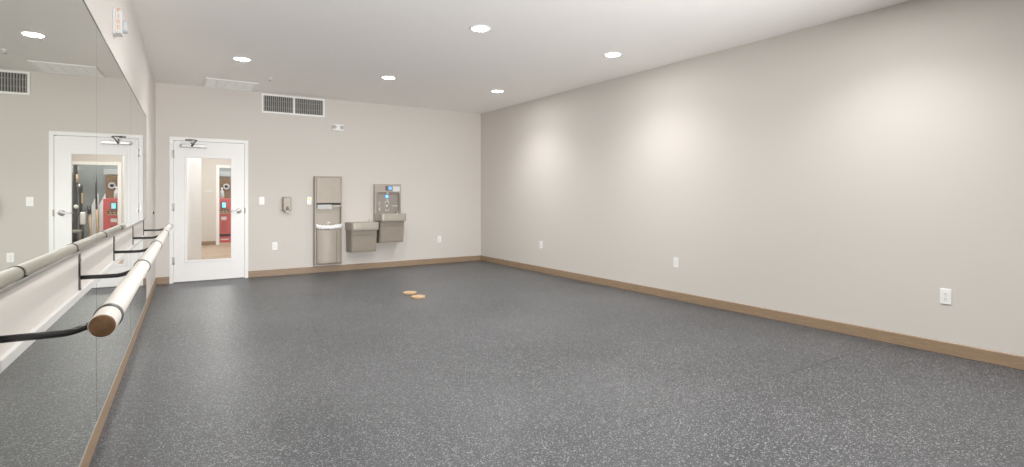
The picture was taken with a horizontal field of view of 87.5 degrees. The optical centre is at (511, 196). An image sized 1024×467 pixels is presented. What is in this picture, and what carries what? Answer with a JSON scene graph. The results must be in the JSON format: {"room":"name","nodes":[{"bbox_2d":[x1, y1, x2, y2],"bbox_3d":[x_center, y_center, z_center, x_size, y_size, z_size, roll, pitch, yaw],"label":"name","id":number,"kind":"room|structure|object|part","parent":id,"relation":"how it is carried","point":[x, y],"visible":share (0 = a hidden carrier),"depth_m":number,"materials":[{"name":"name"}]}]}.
{"room":"exercise studio","nodes":[
{"label":"exercise studio","id":0,"kind":"room"},
{"bbox_2d":[0,0,155,356],"bbox_3d":[-2.132,-0.190,2.579,0.152,2.921,11.900,0,0,-31],"label":"wall","id":1,"kind":"structure","parent":0,"point":[25,306],"depth_m":3.23,"materials":[{"name":"grey paint"}]},
{"bbox_2d":[0,284,95,466],"bbox_3d":[-1.155,0.803,1.119,0.006,0.718,3.782,0,0,-31],"label":"wall mirror","id":2,"kind":"object","parent":1,"relation":"attached to","point":[48,392],"visible":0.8,"depth_m":1.86,"materials":[{"name":"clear mirror"}]},
{"bbox_2d":[0,0,95,288],"bbox_3d":[-1.155,-0.321,1.120,0.006,1.110,3.784,0,0,-31],"label":"wall mirror","id":3,"kind":"object","parent":1,"relation":"attached to","point":[48,47],"visible":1,"depth_m":1.77,"materials":[{"name":"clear mirror"}]},
{"bbox_2d":[0,234,146,372],"bbox_3d":[-2.112,0.428,2.705,0.014,0.032,7.496,0,0,-31],"label":"trim","id":4,"kind":"structure","parent":1,"relation":"attached to","point":[15,351],"depth_m":1.87,"materials":[{"name":"wood"}]},
{"bbox_2d":[0,218,146,294],"bbox_3d":[-2.113,0.241,2.705,0.014,0.014,7.496,0,0,-31],"label":"trim","id":5,"kind":"structure","parent":1,"relation":"attached to","point":[13,285],"depth_m":1.85,"materials":[{"name":"white wood"}]},
{"bbox_2d":[0,221,172,342],"bbox_3d":[-2.550,0.344,3.672,0.264,0.189,5.562,0,0,-31],"label":"ballet barre","id":6,"kind":"object","parent":1,"relation":"attached to","point":[104,321],"visible":0.94,"depth_m":1.62,"materials":[{"name":"white paint"}]},
{"bbox_3d":[-1.196,0.345,1.391,0.225,0.142,0.019,0,0,-31],"label":"arm","id":7,"kind":"part","parent":6,"relation":"part of","materials":[{"name":"black metal"}]},
{"bbox_3d":[-1.910,0.344,2.362,0.006,0.189,0.028,0,0,-31],"label":"wall plate","id":8,"kind":"part","parent":6,"relation":"part of","materials":[{"name":"metal"}]},
{"bbox_3d":[-1.816,0.345,2.419,0.225,0.142,0.019,0,0,-31],"label":"arm","id":9,"kind":"part","parent":6,"relation":"part of","materials":[{"name":"black metal"}]},
{"bbox_3d":[-2.561,0.344,3.441,0.006,0.189,0.028,0,0,-31],"label":"wall plate","id":10,"kind":"part","parent":6,"relation":"part of","materials":[{"name":"black"}]},
{"bbox_3d":[-2.466,0.325,3.723,0.059,0.059,5.555,0,0,-31],"label":"rail","id":11,"kind":"part","parent":6,"relation":"part of","materials":[{"name":"white paint"}]},
{"bbox_3d":[-2.467,0.345,3.498,0.225,0.142,0.019,0,0,-31],"label":"arm","id":12,"kind":"part","parent":6,"relation":"part of","materials":[{"name":"black"}]},
{"bbox_3d":[-3.259,0.344,4.597,0.006,0.189,0.028,0,0,-31],"label":"wall plate","id":13,"kind":"part","parent":6,"relation":"part of","materials":[{"name":"black"}]},
{"bbox_3d":[-3.165,0.345,4.653,0.225,0.142,0.019,0,0,-31],"label":"arm","id":14,"kind":"part","parent":6,"relation":"part of","materials":[{"name":"black"}]},
{"bbox_3d":[-3.811,0.345,5.723,0.225,0.142,0.019,0,0,-31],"label":"arm","id":15,"kind":"part","parent":6,"relation":"part of","materials":[{"name":"black metal"}]},
{"bbox_2d":[96,253,130,422],"bbox_3d":[-2.616,0.803,3.539,0.006,0.718,1.857,0,0,-31],"label":"wall mirror","id":16,"kind":"object","parent":1,"relation":"attached to","point":[111,349],"visible":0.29,"depth_m":3.19,"materials":[{"name":"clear mirror"}]},
{"bbox_2d":[96,26,130,241],"bbox_3d":[-2.615,-0.321,3.538,0.006,1.110,1.860,0,0,-31],"label":"wall mirror","id":17,"kind":"object","parent":1,"relation":"attached to","point":[113,92],"visible":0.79,"depth_m":3.23,"materials":[{"name":"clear mirror"}]},
{"bbox_2d":[83,0,146,116],"bbox_3d":[-2.113,-0.881,2.705,0.014,0.010,7.496,0,0,-31],"label":"trim","id":18,"kind":"structure","parent":1,"relation":"attached to","point":[83,0],"depth_m":3.14,"materials":[{"name":"metal"}]},
{"bbox_2d":[79,278,156,466],"bbox_3d":[-2.165,1.219,2.792,0.022,0.102,11.500,0,0,-31],"label":"baseboard","id":19,"kind":"structure","parent":1,"relation":"attached to","point":[94,440],"depth_m":3.30,"materials":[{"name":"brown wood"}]},
{"bbox_2d":[113,7,127,37],"bbox_3d":[-2.535,-1.122,3.463,0.074,0.166,0.124,0,0,-31],"label":"fire alarm","id":20,"kind":"object","parent":1,"relation":"attached to","point":[120,26],"visible":1,"depth_m":3.42,"materials":[{"name":"white plastic"}]},
{"bbox_3d":[-2.561,-1.122,3.447,0.012,0.166,0.124,0,0,-31],"label":"plate","id":21,"kind":"part","parent":20,"relation":"part of","materials":[{"name":"white plastic"}]},
{"bbox_2d":[131,239,145,337],"bbox_3d":[-3.572,0.803,5.125,0.006,0.718,1.830,0,0,-31],"label":"wall mirror","id":22,"kind":"object","parent":1,"relation":"attached to","point":[138,302],"visible":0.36,"depth_m":4.91,"materials":[{"name":"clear mirror"}]},
{"bbox_2d":[131,90,145,224],"bbox_3d":[-3.572,-0.321,5.125,0.006,1.110,1.830,0,0,-31],"label":"wall mirror","id":23,"kind":"object","parent":1,"relation":"attached to","point":[138,118],"visible":0.86,"depth_m":4.91,"materials":[{"name":"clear mirror"}]},
{"bbox_2d":[187,158,200,259],"bbox_3d":[-6.862,-0.190,9.528,2.290,2.921,0.120,0,0,-33],"label":"wall","id":24,"kind":"structure","parent":0,"point":[193,164],"depth_m":10.04,"materials":[{"name":"white paint"}]},
{"bbox_2d":[201,158,230,240],"bbox_3d":[-7.784,-0.190,14.175,5.800,2.921,0.120,0,0,-33],"label":"wall","id":25,"kind":"structure","parent":0,"point":[208,165],"depth_m":14.01,"materials":[{"name":"grey paint"}]},
{"bbox_2d":[201,241,215,244],"bbox_3d":[-8.991,1.219,13.312,2.835,0.102,0.013,0,0,-33],"label":"baseboard","id":26,"kind":"structure","parent":25,"relation":"attached to","point":[202,242],"depth_m":13.99,"materials":[{"name":"brown wood"}]},
{"bbox_2d":[216,165,230,244],"bbox_3d":[-7.127,0.217,14.600,1.685,2.105,0.150,0,0,-33],"label":"door frame","id":27,"kind":"structure","parent":25,"relation":"in","point":[217,166],"depth_m":14.10,"materials":[{"name":"white wood"}]},
{"bbox_2d":[219,168,230,171],"bbox_3d":[-8.567,-0.190,15.383,5.800,2.921,0.100,0,0,-33],"label":"wall","id":28,"kind":"structure","parent":0,"point":[220,169],"depth_m":15.49,"materials":[{"name":"white paint"}]},
{"bbox_2d":[219,172,230,176],"bbox_3d":[-8.320,-0.640,15.305,0.570,0.140,0.300,0,0,-33],"label":"wall shelf","id":29,"kind":"object","parent":28,"relation":"attached to","point":[221,174],"visible":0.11,"depth_m":15.22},
{"bbox_2d":[156,82,480,277],"bbox_3d":[-2.926,-0.190,9.238,5.699,2.921,0.150,0,0,-33],"label":"wall","id":30,"kind":"structure","parent":0,"point":[434,155],"depth_m":9.14,"materials":[{"name":"grey paint"}]},
{"bbox_2d":[157,277,168,284],"bbox_3d":[-5.062,1.219,7.756,0.154,0.102,0.013,0,0,-33],"label":"baseboard","id":31,"kind":"structure","parent":30,"relation":"attached to","point":[160,280],"depth_m":7.75,"materials":[{"name":"brown wood"}]},
{"bbox_2d":[169,137,247,283],"bbox_3d":[-4.565,0.197,8.083,1.038,2.146,0.315,0,0,-33],"label":"door","id":32,"kind":"structure","parent":30,"relation":"in","point":[181,270],"depth_m":8.06,"materials":[{"name":"white wood"}]},
{"bbox_3d":[-4.723,-0.793,7.902,0.206,0.117,0.064,0,0,11],"label":"closer arm","id":33,"kind":"part","parent":32,"relation":"part of","materials":[{"name":"metal"}]},
{"bbox_2d":[259,197,263,204],"bbox_3d":[-3.965,0.066,8.469,0.075,0.122,0.010,0,0,-33],"label":"light switch","id":34,"kind":"object","parent":30,"relation":"attached to","point":[261,199],"visible":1,"depth_m":8.46,"materials":[{"name":"white plastic"}]},
{"bbox_2d":[272,242,276,249],"bbox_3d":[-3.804,0.793,8.574,0.075,0.122,0.010,0,0,-33],"label":"wall outlet","id":35,"kind":"object","parent":30,"relation":"attached to","point":[274,244],"visible":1,"depth_m":8.57,"materials":[{"name":"white plastic"}]},
{"bbox_2d":[282,197,290,211],"bbox_3d":[-3.631,0.127,8.626,0.136,0.250,0.110,0,0,-33],"label":"soap dispenser","id":36,"kind":"object","parent":30,"relation":"attached to","point":[286,201],"visible":1,"depth_m":8.59,"materials":[{"name":"beige metal"}]},
{"bbox_2d":[262,93,324,116],"bbox_3d":[-3.559,-1.485,8.730,0.970,0.304,0.014,0,0,-33],"label":"air vent","id":37,"kind":"object","parent":30,"relation":"in","point":[271,103],"visible":1,"depth_m":8.71,"materials":[{"name":"white plastic"}]},
{"bbox_2d":[306,197,311,204],"bbox_3d":[-3.359,0.070,8.850,0.080,0.128,0.030,0,0,-33],"label":"switch","id":38,"kind":"object","parent":30,"relation":"attached to","point":[308,199],"visible":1,"depth_m":8.84,"materials":[{"name":"white plastic"}]},
{"bbox_2d":[314,176,341,265],"bbox_3d":[-3.074,0.403,8.956,0.444,1.485,0.158,0,0,-33],"label":"paper towel dispenser","id":39,"kind":"object","parent":30,"relation":"attached to","point":[327,189],"visible":1,"depth_m":8.93,"materials":[{"name":"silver metal"}]},
{"bbox_2d":[317,205,331,208],"bbox_3d":[-3.118,0.172,8.894,0.235,0.078,0.040,0,0,-33],"label":"paper towel","id":40,"kind":"object","parent":39,"relation":"hanging from","point":[318,206],"depth_m":8.88,"materials":[{"name":"white paper"}]},
{"bbox_3d":[-3.065,-0.105,8.941,0.394,0.420,0.018,0,0,-33],"label":"door","id":41,"kind":"part","parent":39,"relation":"part of","materials":[{"name":"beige metal"}]},
{"bbox_2d":[332,124,343,130],"bbox_3d":[-2.957,-1.175,9.090,0.190,0.104,0.064,0,0,-33],"label":"emergency light","id":42,"kind":"object","parent":30,"relation":"attached to","point":[337,127],"visible":1,"depth_m":9.08,"materials":[{"name":"white plastic"}]},
{"bbox_2d":[345,219,378,252],"bbox_3d":[-2.559,0.668,9.154,0.490,0.554,0.388,0,0,-33],"label":"fountain","id":43,"kind":"object","parent":30,"relation":"attached to","point":[360,236],"visible":1,"depth_m":9.05,"materials":[{"name":"silver metal"}]},
{"bbox_2d":[345,221,378,230],"bbox_3d":[-2.560,0.505,9.155,0.490,0.135,0.385,0,0,-33],"label":"basin","id":44,"kind":"object","parent":43,"relation":"in","point":[370,225],"depth_m":9.02,"materials":[{"name":"metal"}]},
{"bbox_2d":[248,255,480,277],"bbox_3d":[-2.377,1.219,9.497,4.172,0.102,0.013,0,0,-33],"label":"baseboard","id":45,"kind":"structure","parent":30,"relation":"attached to","point":[290,271],"depth_m":9.29,"materials":[{"name":"brown wood"}]},
{"bbox_2d":[373,184,405,242],"bbox_3d":[-2.144,0.294,9.422,0.490,1.028,0.388,0,0,-33],"label":"fountain","id":46,"kind":"object","parent":30,"relation":"attached to","point":[386,197],"visible":1,"depth_m":9.43,"materials":[{"name":"silver metal"}]},
{"bbox_3d":[-2.238,0.113,9.568,0.428,0.375,0.004,0,0,-33],"label":"alcove panel","id":47,"kind":"part","parent":46,"relation":"part of","materials":[{"name":"silver metal"}]},
{"bbox_2d":[373,213,405,221],"bbox_3d":[-2.145,0.365,9.424,0.490,0.135,0.385,0,0,-33],"label":"basin","id":48,"kind":"object","parent":46,"relation":"in","point":[377,217],"depth_m":9.29,"materials":[{"name":"metal"}]},
{"bbox_3d":[-2.075,-0.137,9.596,0.125,0.090,0.004,0,0,-33],"label":"information plate","id":49,"kind":"part","parent":46,"relation":"part of","materials":[{"name":"white"}]},
{"bbox_2d":[131,0,911,113],"bbox_3d":[0.092,-1.711,4.193,6.124,0.120,11.900,0,0,-33],"label":"ceiling","id":50,"kind":"structure","parent":0,"point":[326,49],"depth_m":5.65,"materials":[{"name":"white paint"}]},
{"bbox_2d":[203,78,258,90],"bbox_3d":[-4.148,-1.645,7.879,0.670,0.012,0.670,0,0,-33],"label":"ceiling vent","id":51,"kind":"object","parent":50,"relation":"in","point":[209,82],"visible":1,"depth_m":7.83,"materials":[{"name":"white plastic"}]},
{"bbox_2d":[232,57,251,61],"bbox_3d":[-3.236,-1.646,6.409,0.208,0.010,0.208,0,0,-33],"label":"recessed light","id":52,"kind":"object","parent":50,"relation":"in","point":[244,59],"visible":1,"depth_m":6.40,"materials":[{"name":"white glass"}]},
{"bbox_2d":[234,58,249,60],"bbox_3d":[-3.236,-1.644,6.409,0.173,0.006,0.173,0,0,-33],"label":"diffuser","id":53,"kind":"object","parent":52,"relation":"attached to","point":[238,59],"depth_m":6.40,"materials":[{"name":"white"}]},
{"bbox_2d":[381,76,395,78],"bbox_3d":[-1.709,-1.646,7.399,0.208,0.010,0.208,0,0,-33],"label":"recessed light","id":54,"kind":"object","parent":50,"relation":"in","point":[383,77],"visible":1,"depth_m":7.37,"materials":[{"name":"white"}]},
{"bbox_2d":[470,25,490,31],"bbox_3d":[-0.311,-1.646,5.243,0.208,0.010,0.208,0,0,-33],"label":"recessed light","id":55,"kind":"object","parent":50,"relation":"in","point":[477,28],"visible":1,"depth_m":5.22,"materials":[{"name":"white plastic"}]},
{"bbox_2d":[472,26,488,30],"bbox_3d":[-0.311,-1.644,5.243,0.173,0.006,0.173,0,0,-33],"label":"diffuser","id":56,"kind":"object","parent":55,"relation":"attached to","point":[474,28],"depth_m":5.22,"materials":[{"name":"white"}]},
{"bbox_2d":[491,90,503,92],"bbox_3d":[-0.229,-1.646,8.359,0.208,0.010,0.208,0,0,-33],"label":"recessed light","id":57,"kind":"object","parent":50,"relation":"in","point":[494,91],"visible":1,"depth_m":8.35,"materials":[{"name":"white"}]},
{"bbox_2d":[604,52,621,56],"bbox_3d":[1.170,-1.646,6.203,0.208,0.010,0.208,0,0,-33],"label":"recessed light","id":58,"kind":"object","parent":50,"relation":"in","point":[609,54],"visible":1,"depth_m":6.18,"materials":[{"name":"white plastic"}]},
{"bbox_2d":[606,53,619,56],"bbox_3d":[1.170,-1.644,6.203,0.173,0.006,0.173,0,0,-33],"label":"diffuser","id":59,"kind":"object","parent":58,"relation":"attached to","point":[607,54],"depth_m":6.19,"materials":[{"name":"white"}]},
{"bbox_2d":[89,242,1023,466],"bbox_3d":[-2.564,1.330,7.357,7.139,0.121,20.100,0,0,-33],"label":"floor","id":60,"kind":"structure","parent":0,"point":[497,365],"depth_m":3.61,"materials":[{"name":"rubber"}]},
{"bbox_2d":[219,198,230,242],"bbox_3d":[-8.028,0.660,14.941,0.365,1.220,0.428,0,0,-33],"label":"vending machine","id":61,"kind":"object","parent":60,"relation":"on","point":[224,203],"visible":0.86,"depth_m":14.77,"materials":[{"name":"red metal"}]},
{"bbox_2d":[219,188,223,197],"bbox_3d":[-8.057,-0.101,14.844,0.120,0.300,0.120,0,0,-33],"label":"spray bottle","id":62,"kind":"object","parent":61,"relation":"on","point":[221,194],"visible":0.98,"depth_m":14.80,"materials":[{"name":"white plastic"}]},
{"bbox_2d":[403,291,416,294],"bbox_3d":[-1.335,1.258,6.987,0.176,0.024,0.176,0,0,-44],"label":"wooden disc","id":63,"kind":"object","parent":60,"relation":"on","point":[405,292],"visible":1,"depth_m":6.94,"materials":[{"name":"brown wood"}]},
{"bbox_2d":[411,295,424,298],"bbox_3d":[-1.179,1.258,6.718,0.176,0.024,0.176,0,0,-22],"label":"wooden disc","id":64,"kind":"object","parent":60,"relation":"on","point":[412,296],"visible":1,"depth_m":6.67,"materials":[{"name":"brown wood"}]},
{"bbox_3d":[-8.270,0.660,15.274,0.420,1.220,0.385,0,0,-33],"label":"cabinet","id":65,"kind":"object","parent":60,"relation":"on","visible":0},
{"bbox_2d":[219,177,230,197],"bbox_3d":[-8.169,-0.251,15.117,0.420,0.600,0.059,0,0,-33],"label":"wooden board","id":66,"kind":"object","parent":65,"relation":"on","point":[224,182],"visible":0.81,"depth_m":15.14,"materials":[{"name":"brown wood"}]},
{"bbox_2d":[481,0,1023,355],"bbox_3d":[2.639,-0.190,5.755,0.150,2.921,11.750,0,0,-33],"label":"wall","id":67,"kind":"structure","parent":0,"point":[857,169],"depth_m":5.20,"materials":[{"name":"grey paint"}]},
{"bbox_2d":[673,257,678,267],"bbox_3d":[2.015,0.810,6.572,0.010,0.122,0.075,0,0,-33],"label":"wall outlet","id":68,"kind":"object","parent":67,"relation":"attached to","point":[675,260],"visible":1,"depth_m":6.57,"materials":[{"name":"white plastic"}]},
{"bbox_2d":[481,255,1023,370],"bbox_3d":[2.530,1.219,5.774,0.013,0.102,11.600,0,0,-33],"label":"baseboard","id":69,"kind":"structure","parent":67,"relation":"attached to","point":[1014,361],"depth_m":5.17,"materials":[{"name":"brown wood"}]},
{"bbox_2d":[940,288,951,304],"bbox_3d":[3.488,0.803,4.300,0.010,0.122,0.075,0,0,-33],"label":"wall outlet","id":70,"kind":"object","parent":67,"relation":"attached to","point":[945,294],"visible":1,"depth_m":4.29,"materials":[{"name":"white plastic"}]}
]}

